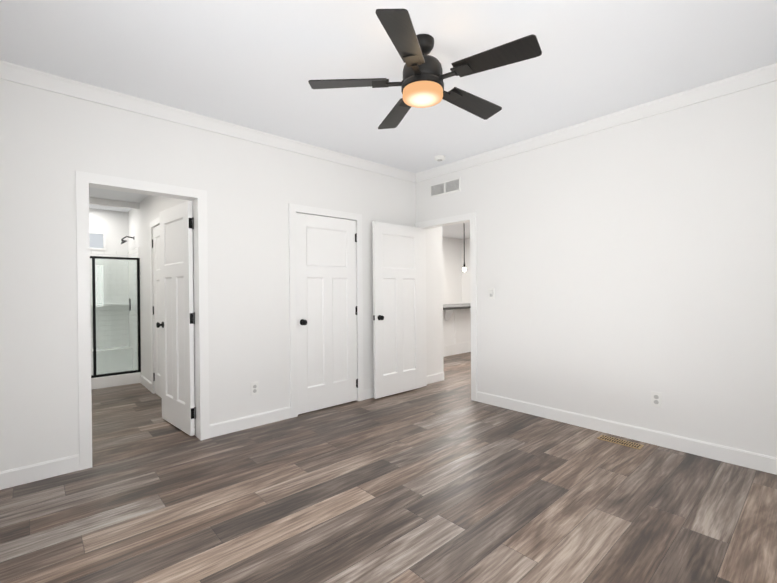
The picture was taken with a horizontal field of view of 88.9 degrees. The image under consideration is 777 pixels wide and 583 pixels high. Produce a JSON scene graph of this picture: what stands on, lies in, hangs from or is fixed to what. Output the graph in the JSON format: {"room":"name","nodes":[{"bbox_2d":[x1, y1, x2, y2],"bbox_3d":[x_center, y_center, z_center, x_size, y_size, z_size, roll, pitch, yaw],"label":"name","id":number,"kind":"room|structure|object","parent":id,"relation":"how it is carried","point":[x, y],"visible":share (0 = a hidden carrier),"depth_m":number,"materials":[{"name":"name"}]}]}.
{"room":"empty bedroom","nodes":[
{"label":"empty bedroom","id":0,"kind":"room"},
{"bbox_2d":[89,208,127,348],"bbox_3d":[-4.440,0.027,5.636,1.260,2.460,0.030,-1,0,-42],"label":"wall","id":1,"kind":"structure","parent":0,"point":[113,225],"depth_m":5.88,"materials":[{"name":"white paint"}]},
{"bbox_2d":[89,231,105,249],"bbox_3d":[-4.390,-0.739,5.688,0.540,0.270,0.062,-1,0,-42],"label":"bathroom window","id":2,"kind":"structure","parent":1,"relation":"in","point":[97,240],"depth_m":5.81,"materials":[{"name":"white glass"}]},
{"bbox_2d":[89,197,138,208],"bbox_3d":[-3.891,-1.354,5.008,1.260,0.462,0.060,-1,0,-42],"label":"soffit","id":3,"kind":"structure","parent":0,"point":[112,203],"depth_m":5.21,"materials":[{"name":"white paint"}]},
{"bbox_2d":[89,187,147,211],"bbox_3d":[-3.627,-1.250,4.069,2.350,0.100,3.607,-1,0,-42],"label":"ceiling","id":4,"kind":"structure","parent":0,"point":[114,195],"depth_m":5.04,"materials":[{"name":"white paint"}]},
{"bbox_2d":[128,195,194,403],"bbox_3d":[-2.789,-0.172,4.826,0.114,2.842,3.607,-1,0,-42],"label":"wall","id":5,"kind":"structure","parent":0,"point":[144,215],"depth_m":5.18,"materials":[{"name":"white paint"}]},
{"bbox_2d":[90,256,140,377],"bbox_3d":[-3.864,0.328,5.024,1.228,1.563,0.092,-1,0,-42],"label":"shower door frame","id":6,"kind":"object","parent":5,"relation":"attached to","point":[116,314],"visible":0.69,"depth_m":5.25,"materials":[{"name":"black metal"}]},
{"bbox_2d":[121,236,133,243],"bbox_3d":[-3.727,-0.732,5.655,0.162,0.130,0.094,-1,0,-42],"label":"shower head","id":7,"kind":"object","parent":5,"relation":"attached to","point":[123,241],"visible":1,"depth_m":5.61},
{"bbox_2d":[140,375,151,391],"bbox_3d":[-3.155,1.195,5.161,0.014,0.110,0.698,-1,0,-42],"label":"baseboard","id":8,"kind":"structure","parent":5,"relation":"attached to","point":[145,382],"depth_m":5.12,"materials":[{"name":"white paint"}]},
{"bbox_2d":[150,217,159,393],"bbox_3d":[-2.596,0.198,4.620,0.146,2.102,0.854,-1,0,-42],"label":"door frame","id":9,"kind":"structure","parent":5,"relation":"attached to","point":[155,223],"depth_m":4.85,"materials":[{"name":"white paint"}]},
{"bbox_2d":[152,225,161,397],"bbox_3d":[-2.627,0.231,4.599,0.148,2.012,0.711,-1,0,-42],"label":"bathroom door","id":10,"kind":"structure","parent":5,"relation":"in","point":[156,307],"depth_m":4.75,"materials":[{"name":"white paint"}]},
{"bbox_2d":[0,79,442,471],"bbox_3d":[-1.008,-0.180,3.931,4.630,2.842,0.110,-1,0,-42],"label":"wall","id":11,"kind":"structure","parent":0,"point":[51,143],"depth_m":3.16,"materials":[{"name":"white paint"}]},
{"bbox_2d":[0,454,79,489],"bbox_3d":[-2.372,1.205,2.612,0.528,0.110,0.014,-1,0,-42],"label":"baseboard","id":12,"kind":"structure","parent":11,"relation":"attached to","point":[70,464],"depth_m":2.64,"materials":[{"name":"white paint"}]},
{"bbox_2d":[76,171,209,469],"bbox_3d":[-1.902,0.202,3.122,0.874,2.102,0.146,-1,0,-42],"label":"door frame","id":13,"kind":"structure","parent":11,"relation":"attached to","point":[85,181],"depth_m":2.99,"materials":[{"name":"white paint"}]},
{"bbox_2d":[156,201,195,435],"bbox_3d":[-1.949,0.232,3.637,0.731,2.012,0.148,0,0,43],"label":"bathroom door","id":14,"kind":"structure","parent":11,"relation":"in","point":[177,312],"depth_m":3.59,"materials":[{"name":"white paint"}]},
{"bbox_2d":[0,60,415,182],"bbox_3d":[-1.119,-1.427,3.730,4.000,0.104,0.040,-1,0,-42],"label":"crown molding","id":15,"kind":"structure","parent":11,"relation":"attached to","point":[19,74],"depth_m":3.19,"materials":[{"name":"white paint"}]},
{"bbox_2d":[210,407,290,437],"bbox_3d":[-1.244,1.189,3.632,0.766,0.110,0.014,-1,0,-42],"label":"baseboard","id":16,"kind":"structure","parent":11,"relation":"attached to","point":[221,428],"depth_m":3.60,"materials":[{"name":"white paint"}]},
{"bbox_2d":[251,382,258,395],"bbox_3d":[-1.232,0.895,3.647,0.072,0.118,0.009,-1,0,-42],"label":"outlet","id":17,"kind":"object","parent":11,"relation":"attached to","point":[254,388],"visible":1,"depth_m":3.64,"materials":[{"name":"white plastic"}]},
{"bbox_2d":[288,203,363,417],"bbox_3d":[-0.675,0.185,4.232,0.904,2.102,0.146,-1,0,-42],"label":"door frame","id":18,"kind":"structure","parent":11,"relation":"attached to","point":[293,209],"depth_m":3.94,"materials":[{"name":"white paint"}]},
{"bbox_2d":[296,213,357,413],"bbox_3d":[-0.645,0.218,4.208,0.761,2.012,0.148,-1,0,-42],"label":"closet door","id":19,"kind":"structure","parent":11,"relation":"in","point":[326,314],"depth_m":4.18,"materials":[{"name":"white paint"}]},
{"bbox_2d":[364,388,373,399],"bbox_3d":[0.044,1.172,4.796,0.898,0.110,0.014,-1,0,-42],"label":"baseboard","id":20,"kind":"structure","parent":11,"relation":"attached to","point":[368,393],"depth_m":4.55,"materials":[{"name":"white paint"}]},
{"bbox_2d":[427,372,443,383],"bbox_3d":[0.610,1.164,5.309,0.410,0.110,0.014,-1,0,-42],"label":"baseboard","id":21,"kind":"structure","parent":11,"relation":"attached to","point":[434,378],"depth_m":5.30,"materials":[{"name":"white paint"}]},
{"bbox_2d":[0,352,776,582],"bbox_3d":[0.749,1.276,5.656,11.600,0.120,9.000,-1,0,-42],"label":"floor","id":22,"kind":"structure","parent":0,"point":[447,479],"depth_m":2.31,"materials":[{"name":"wood"}]},
{"bbox_2d":[90,304,140,389],"bbox_3d":[-4.127,0.717,5.322,1.220,1.080,0.845,-1,0,-42],"label":"pan","id":23,"kind":"object","parent":22,"relation":"on","point":[113,380],"visible":0.17,"depth_m":5.24,"materials":[{"name":"white plastic"}]},
{"bbox_2d":[443,303,470,356],"bbox_3d":[1.496,0.733,7.990,2.210,0.925,0.900,-1,0,-42],"label":"bar","id":24,"kind":"object","parent":22,"relation":"on","point":[456,328],"visible":0.29,"depth_m":7.55,"materials":[{"name":"white paint"}]},
{"bbox_2d":[597,435,643,449],"bbox_3d":[1.879,1.219,3.216,0.115,0.007,0.315,-1,0,-42],"label":"floor vent","id":25,"kind":"object","parent":22,"relation":"in","point":[621,442],"visible":1,"depth_m":3.21,"materials":[{"name":"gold metal"}]},
{"bbox_2d":[0,0,776,238],"bbox_3d":[1.102,-1.569,5.633,10.070,0.120,7.910,-1,0,-42],"label":"ceiling","id":26,"kind":"structure","parent":0,"point":[258,65],"depth_m":2.50,"materials":[{"name":"white paint"}]},
{"bbox_2d":[308,8,541,128],"bbox_3d":[0.235,-1.308,2.358,1.268,0.347,1.295,-1,0,-42],"label":"ceiling fan","id":27,"kind":"object","parent":26,"relation":"hanging from","point":[421,84],"visible":1,"depth_m":2.24,"materials":[{"name":"black"}]},
{"bbox_2d":[434,155,444,160],"bbox_3d":[0.570,-1.476,4.405,0.124,0.042,0.124,-1,0,-42],"label":"smoke detector","id":28,"kind":"object","parent":26,"relation":"attached to","point":[439,158],"visible":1,"depth_m":4.37,"materials":[{"name":"white plastic"}]},
{"bbox_2d":[463,223,465,271],"bbox_3d":[1.406,-0.945,7.357,0.110,1.154,0.110,-1,0,-42],"label":"pendant lamp","id":29,"kind":"object","parent":26,"relation":"hanging from","point":[464,269],"visible":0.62,"depth_m":7.35,"materials":[{"name":"black metal"}]},
{"bbox_2d":[443,237,461,303],"bbox_3d":[0.122,-0.227,10.017,5.430,2.842,0.110,-1,0,-42],"label":"wall","id":30,"kind":"structure","parent":0,"point":[456,283],"depth_m":11.52,"materials":[{"name":"white paint"}]},
{"bbox_2d":[461,238,470,303],"bbox_3d":[4.132,-0.257,9.727,0.110,2.842,5.920,-1,0,-42],"label":"wall","id":31,"kind":"structure","parent":0,"point":[465,275],"depth_m":11.67,"materials":[{"name":"white paint"}]},
{"bbox_2d":[416,81,776,457],"bbox_3d":[1.760,-0.201,3.628,0.110,2.842,4.053,-1,0,-42],"label":"wall","id":32,"kind":"structure","parent":0,"point":[624,270],"depth_m":3.22,"materials":[{"name":"white paint"}]},
{"bbox_2d":[372,221,422,398],"bbox_3d":[0.128,0.208,4.764,0.791,2.012,0.148,-1,0,-42],"label":"hall door","id":33,"kind":"structure","parent":32,"relation":"in","point":[397,304],"depth_m":4.72,"materials":[{"name":"white paint"}]},
{"bbox_2d":[430,177,460,196],"bbox_3d":[0.672,-1.238,4.725,0.012,0.150,0.460,-1,0,-42],"label":"air vent","id":34,"kind":"object","parent":32,"relation":"in","point":[446,187],"visible":1,"depth_m":4.71,"materials":[{"name":"white plastic"}]},
{"bbox_2d":[415,212,476,400],"bbox_3d":[0.715,0.171,4.790,0.146,2.102,0.924,-1,0,-42],"label":"door frame","id":35,"kind":"structure","parent":32,"relation":"attached to","point":[452,220],"depth_m":4.45,"materials":[{"name":"white paint"}]},
{"bbox_2d":[488,288,493,298],"bbox_3d":[1.106,0.022,4.263,0.012,0.118,0.072,-1,0,-42],"label":"light switch","id":36,"kind":"object","parent":32,"relation":"attached to","point":[490,293],"visible":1,"depth_m":4.26,"materials":[{"name":"white plastic"}]},
{"bbox_2d":[416,63,776,182],"bbox_3d":[1.652,-1.449,3.617,0.040,0.104,3.840,-1,0,-42],"label":"crown molding","id":37,"kind":"structure","parent":32,"relation":"attached to","point":[766,74],"depth_m":3.28,"materials":[{"name":"white paint"}]},
{"bbox_2d":[477,391,776,474],"bbox_3d":[1.988,1.166,3.304,0.014,0.110,2.988,-1,0,-42],"label":"baseboard","id":38,"kind":"structure","parent":32,"relation":"attached to","point":[756,461],"depth_m":3.20,"materials":[{"name":"white paint"}]},
{"bbox_2d":[651,391,661,407],"bbox_3d":[2.129,0.858,3.147,0.009,0.118,0.072,-1,0,-42],"label":"outlet","id":39,"kind":"object","parent":32,"relation":"attached to","point":[656,399],"visible":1,"depth_m":3.14,"materials":[{"name":"white plastic"}]}
]}

